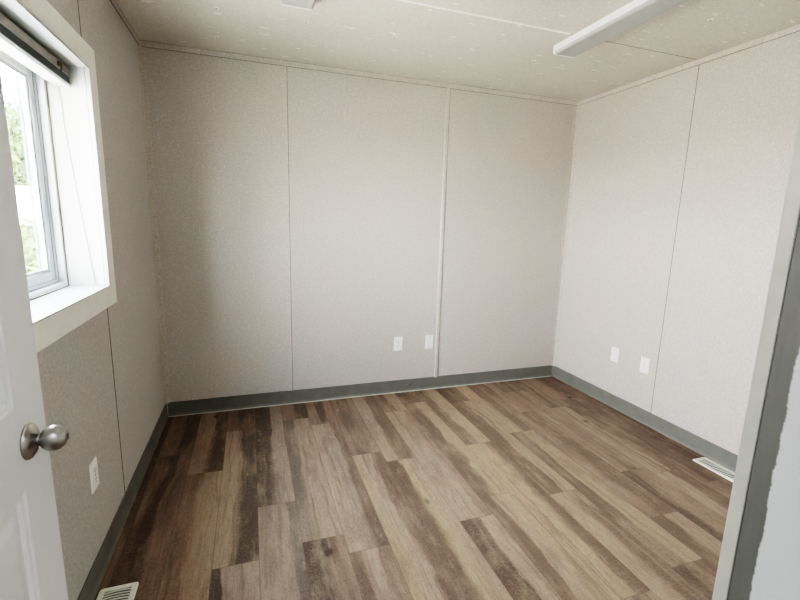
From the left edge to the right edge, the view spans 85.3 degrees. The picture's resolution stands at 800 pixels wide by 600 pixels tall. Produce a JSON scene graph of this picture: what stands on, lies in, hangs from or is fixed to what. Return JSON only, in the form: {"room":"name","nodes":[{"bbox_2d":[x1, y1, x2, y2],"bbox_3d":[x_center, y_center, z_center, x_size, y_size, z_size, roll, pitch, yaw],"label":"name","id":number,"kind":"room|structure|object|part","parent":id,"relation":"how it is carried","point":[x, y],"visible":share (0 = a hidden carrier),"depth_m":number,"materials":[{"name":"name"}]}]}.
{"room":"empty office room","nodes":[
{"label":"empty office room","id":0,"kind":"room"},
{"bbox_2d":[37,0,164,599],"bbox_3d":[-1.020,0.014,0.805,0.212,2.440,4.570,-2,11,-19],"label":"wall","id":1,"kind":"structure","parent":0,"point":[77,379],"depth_m":1.98,"materials":[{"name":"paint"}]},
{"bbox_2d":[0,0,116,352],"bbox_3d":[-1.223,-0.416,1.370,0.230,1.065,1.073,-2,11,-19],"label":"window","id":2,"kind":"structure","parent":1,"relation":"in","point":[64,295],"depth_m":1.74,"materials":[{"name":"white vinyl"},{"name":"glass"}]},
{"bbox_3d":[-1.359,-0.449,1.528,0.020,0.817,0.432,-2,11,-19],"label":"sash","id":3,"kind":"part","parent":2,"relation":"part of","materials":[{"name":"white plastic"}]},
{"bbox_3d":[-1.395,-0.449,1.523,0.006,0.805,0.406,-2,11,-19],"label":"screen frame","id":4,"kind":"part","parent":2,"relation":"part of","materials":[{"name":"plastic"}]},
{"bbox_3d":[-1.292,-0.414,1.347,0.071,0.885,0.893,-2,11,-19],"label":"frame","id":5,"kind":"part","parent":2,"relation":"part of","materials":[{"name":"white plastic"}]},
{"bbox_2d":[0,12,95,284],"bbox_3d":[-1.200,-0.413,1.381,0.077,0.868,0.885,-2,11,-19],"label":"window blind","id":6,"kind":"object","parent":2,"relation":"attached to","point":[14,41],"visible":1,"depth_m":1.45,"materials":[{"name":"white plastic"}]},
{"bbox_3d":[-1.198,-0.774,1.312,0.060,0.012,0.881,-2,11,-19],"label":"rail","id":7,"kind":"part","parent":6,"relation":"part of","materials":[{"name":"white plastic"}]},
{"bbox_3d":[-1.335,-0.478,1.796,0.062,0.839,0.002,-2,11,-19],"label":"lift cord","id":8,"kind":"part","parent":6,"relation":"part of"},
{"bbox_3d":[-1.204,0.021,1.461,0.160,0.006,0.893,-2,11,-19],"label":"sill","id":9,"kind":"part","parent":2,"relation":"part of","materials":[{"name":"white plastic"}]},
{"bbox_2d":[89,457,98,493],"bbox_3d":[-1.175,0.674,1.671,0.008,0.116,0.072,-2,11,-19],"label":"duplex outlet","id":10,"kind":"object","parent":1,"relation":"attached to","point":[93,467],"visible":1,"depth_m":1.66,"materials":[{"name":"white plastic"}]},
{"bbox_2d":[77,0,124,489],"bbox_3d":[-1.268,-0.215,1.845,0.002,2.305,0.004,-2,11,-19],"label":"trim","id":11,"kind":"structure","parent":1,"relation":"attached to","point":[77,0],"depth_m":1.84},
{"bbox_2d":[77,404,167,599],"bbox_3d":[-1.160,1.040,1.669,0.011,0.105,3.000,-2,11,-19],"label":"baseboard","id":12,"kind":"structure","parent":1,"relation":"attached to","point":[89,590],"depth_m":1.95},
{"bbox_2d":[109,0,139,44],"bbox_3d":[-1.098,-1.290,1.243,0.006,0.036,3.000,-2,11,-19],"label":"trim","id":13,"kind":"structure","parent":1,"relation":"attached to","point":[113,2],"depth_m":2.32,"materials":[{"name":"plastic"}]},
{"bbox_2d":[145,47,573,413],"bbox_3d":[-0.090,-0.440,3.433,3.266,2.440,0.120,-2,11,-19],"label":"wall","id":14,"kind":"structure","parent":0,"point":[366,154],"depth_m":3.25,"materials":[{"name":"paint"}]},
{"bbox_2d":[138,45,170,403],"bbox_3d":[-1.596,-0.406,2.838,0.030,2.305,0.030,-2,11,-19],"label":"trim","id":15,"kind":"structure","parent":14,"relation":"attached to","point":[142,56],"depth_m":2.82,"materials":[{"name":"plastic"}]},
{"bbox_2d":[282,66,292,390],"bbox_3d":[-0.807,-0.436,3.120,0.036,2.305,0.003,-2,11,-19],"label":"trim","id":16,"kind":"structure","parent":14,"relation":"attached to","point":[284,68],"depth_m":3.10,"materials":[{"name":"plastic"}]},
{"bbox_2d":[140,40,577,105],"bbox_3d":[-0.037,-1.611,3.159,3.256,0.036,0.006,-2,11,-19],"label":"trim","id":17,"kind":"structure","parent":14,"relation":"attached to","point":[148,44],"depth_m":3.03,"materials":[{"name":"plastic"}]},
{"bbox_2d":[168,365,551,416],"bbox_3d":[-0.099,0.720,3.579,3.244,0.105,0.016,-2,11,-19],"label":"baseboard","id":18,"kind":"structure","parent":14,"relation":"attached to","point":[219,404],"depth_m":3.47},
{"bbox_2d":[394,337,402,350],"bbox_3d":[-0.014,0.357,3.544,0.072,0.116,0.008,-2,11,-19],"label":"duplex outlet","id":19,"kind":"object","parent":14,"relation":"attached to","point":[397,340],"visible":1,"depth_m":3.54,"materials":[{"name":"white plastic"}]},
{"bbox_2d":[425,335,433,348],"bbox_3d":[0.246,0.350,3.633,0.072,0.116,0.007,-2,11,-19],"label":"blank plate","id":20,"kind":"object","parent":14,"relation":"attached to","point":[428,338],"visible":1,"depth_m":3.63,"materials":[{"name":"white plastic"}]},
{"bbox_2d":[434,88,450,376],"bbox_3d":[0.339,-0.475,3.506,0.035,2.305,0.009,-2,11,-19],"label":"trim","id":21,"kind":"structure","parent":14,"relation":"attached to","point":[448,90],"depth_m":3.48,"materials":[{"name":"plastic"}]},
{"bbox_2d":[550,105,579,365],"bbox_3d":[1.467,-0.512,3.877,0.030,2.305,0.030,-2,11,-19],"label":"trim","id":22,"kind":"structure","parent":14,"relation":"attached to","point":[576,108],"depth_m":3.86,"materials":[{"name":"plastic"}]},
{"bbox_2d":[94,376,732,599],"bbox_3d":[0.613,1.168,1.528,3.266,0.001,4.450,-2,11,-19],"label":"floor","id":23,"kind":"structure","parent":0,"point":[540,488],"depth_m":2.19,"materials":[{"name":"laminate"}]},
{"bbox_2d":[96,582,138,599],"bbox_3d":[-1.024,1.121,1.521,0.130,0.005,0.310,-2,11,-19],"label":"floor vent","id":24,"kind":"object","parent":23,"relation":"in","point":[126,591],"visible":1,"depth_m":1.63,"materials":[{"name":"white metal"}]},
{"bbox_2d":[693,457,734,481],"bbox_3d":[1.906,1.012,2.560,0.112,0.005,0.310,-2,11,-19],"label":"floor vent","id":25,"kind":"object","parent":23,"relation":"in","point":[709,464],"visible":0.74,"depth_m":2.60,"materials":[{"name":"white metal"}]},
{"bbox_2d":[115,0,799,100],"bbox_3d":[0.636,-1.287,1.064,3.598,0.124,4.690,-2,11,-19],"label":"ceiling","id":26,"kind":"structure","parent":0,"point":[502,45],"depth_m":2.43,"materials":[{"name":"paint"}]},
{"bbox_2d":[281,0,315,9],"bbox_3d":[-0.292,-1.309,1.502,0.152,0.049,1.220,-2,11,-19],"label":"ceiling light","id":27,"kind":"object","parent":26,"relation":"attached to","point":[302,4],"visible":1,"depth_m":2.04,"materials":[{"name":"white plastic"}]},
{"bbox_2d":[553,0,688,57],"bbox_3d":[1.168,-1.361,2.008,0.152,0.049,1.220,-2,11,-19],"label":"ceiling light","id":28,"kind":"object","parent":26,"relation":"attached to","point":[635,13],"visible":1,"depth_m":2.18,"materials":[{"name":"white plastic"}]},
{"bbox_3d":[1.098,-1.362,1.984,0.003,0.025,1.196,-2,11,-19],"label":"rail","id":29,"kind":"part","parent":28,"relation":"part of","materials":[{"name":"white plastic"}]},
{"bbox_2d":[555,31,799,454],"bbox_3d":[2.229,-0.098,1.908,0.120,2.440,4.570,-2,11,-19],"label":"wall","id":30,"kind":"structure","parent":0,"point":[632,143],"depth_m":2.83,"materials":[{"name":"paint"}]},
{"bbox_2d":[610,346,618,362],"bbox_3d":[1.676,0.426,3.391,0.007,0.116,0.072,-2,11,-19],"label":"blank plate","id":31,"kind":"object","parent":30,"relation":"attached to","point":[615,351],"visible":1,"depth_m":3.39,"materials":[{"name":"white plastic"}]},
{"bbox_2d":[639,356,649,374],"bbox_3d":[1.764,0.472,3.135,0.008,0.116,0.072,-2,11,-19],"label":"duplex outlet","id":32,"kind":"object","parent":30,"relation":"attached to","point":[644,365],"visible":1,"depth_m":3.13,"materials":[{"name":"white plastic"}]},
{"bbox_2d":[552,366,737,471],"bbox_3d":[1.921,0.933,2.715,0.011,0.105,3.000,-2,11,-19],"label":"baseboard","id":33,"kind":"structure","parent":30,"relation":"attached to","point":[725,458],"depth_m":3.07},
{"bbox_2d":[650,67,698,412],"bbox_3d":[1.821,-0.323,2.896,0.002,2.305,0.003,-2,11,-19],"label":"trim","id":34,"kind":"structure","parent":30,"relation":"attached to","point":[698,67],"depth_m":2.88,"materials":[{"name":"white plastic"}]},
{"bbox_2d":[577,24,799,105],"bbox_3d":[1.988,-1.397,2.290,0.006,0.036,3.000,-2,11,-19],"label":"trim","id":35,"kind":"structure","parent":30,"relation":"attached to","point":[796,28],"depth_m":2.66,"materials":[{"name":"plastic"}]},
{"bbox_3d":[0.911,0.116,0.541,3.266,2.440,0.100,-2,11,-19],"label":"wall","id":36,"kind":"structure","parent":0,"visible":0},
{"bbox_2d":[0,71,69,599],"bbox_3d":[-0.544,0.277,0.500,0.098,2.035,0.784,-2,11,-21],"label":"door","id":37,"kind":"structure","parent":36,"relation":"in","point":[31,556],"depth_m":0.76,"materials":[{"name":"paint"}]},
{"bbox_3d":[-0.630,0.250,0.787,0.047,0.046,0.046,-2,11,-21],"label":"knob","id":38,"kind":"part","parent":37,"relation":"part of","materials":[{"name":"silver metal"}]},
{"bbox_2d":[712,117,799,599],"bbox_3d":[-0.075,0.301,0.297,0.950,2.110,0.013,-2,11,-19],"label":"trim","id":39,"kind":"structure","parent":36,"relation":"attached to","point":[789,222],"depth_m":0.39,"materials":[{"name":"paint"}]},
{"bbox_2d":[727,218,799,599],"bbox_3d":[-0.057,0.326,0.246,0.870,2.080,0.102,-2,11,-19],"label":"door frame","id":40,"kind":"structure","parent":36,"relation":"attached to","point":[767,559],"depth_m":0.38,"materials":[{"name":"paint"}]},
{"label":"outside","id":41,"kind":"structure","parent":0,"visible":0},
{"label":"ground","id":42,"kind":"structure","parent":41,"visible":0},
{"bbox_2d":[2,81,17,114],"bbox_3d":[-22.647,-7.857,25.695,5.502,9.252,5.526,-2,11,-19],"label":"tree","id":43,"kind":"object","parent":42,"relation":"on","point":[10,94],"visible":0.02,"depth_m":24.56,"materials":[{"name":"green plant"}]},
{"bbox_2d":[4,100,32,186],"bbox_3d":[-14.969,-4.688,17.353,5.288,6.415,3.807,9,12,34],"label":"tree","id":44,"kind":"object","parent":42,"relation":"on","point":[13,122],"visible":0.2,"depth_m":15.83,"materials":[{"name":"green plant"}]},
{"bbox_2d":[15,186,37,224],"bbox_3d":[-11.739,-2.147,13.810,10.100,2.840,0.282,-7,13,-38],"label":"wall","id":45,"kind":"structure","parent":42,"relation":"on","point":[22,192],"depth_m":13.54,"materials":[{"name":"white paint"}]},
{"bbox_2d":[19,218,42,273],"bbox_3d":[-5.385,-0.210,6.313,1.632,2.075,2.112,-2,11,-19],"label":"shrub","id":46,"kind":"object","parent":42,"relation":"on","point":[27,231],"visible":0.15,"depth_m":5.94,"materials":[{"name":"green plant"}]}
]}

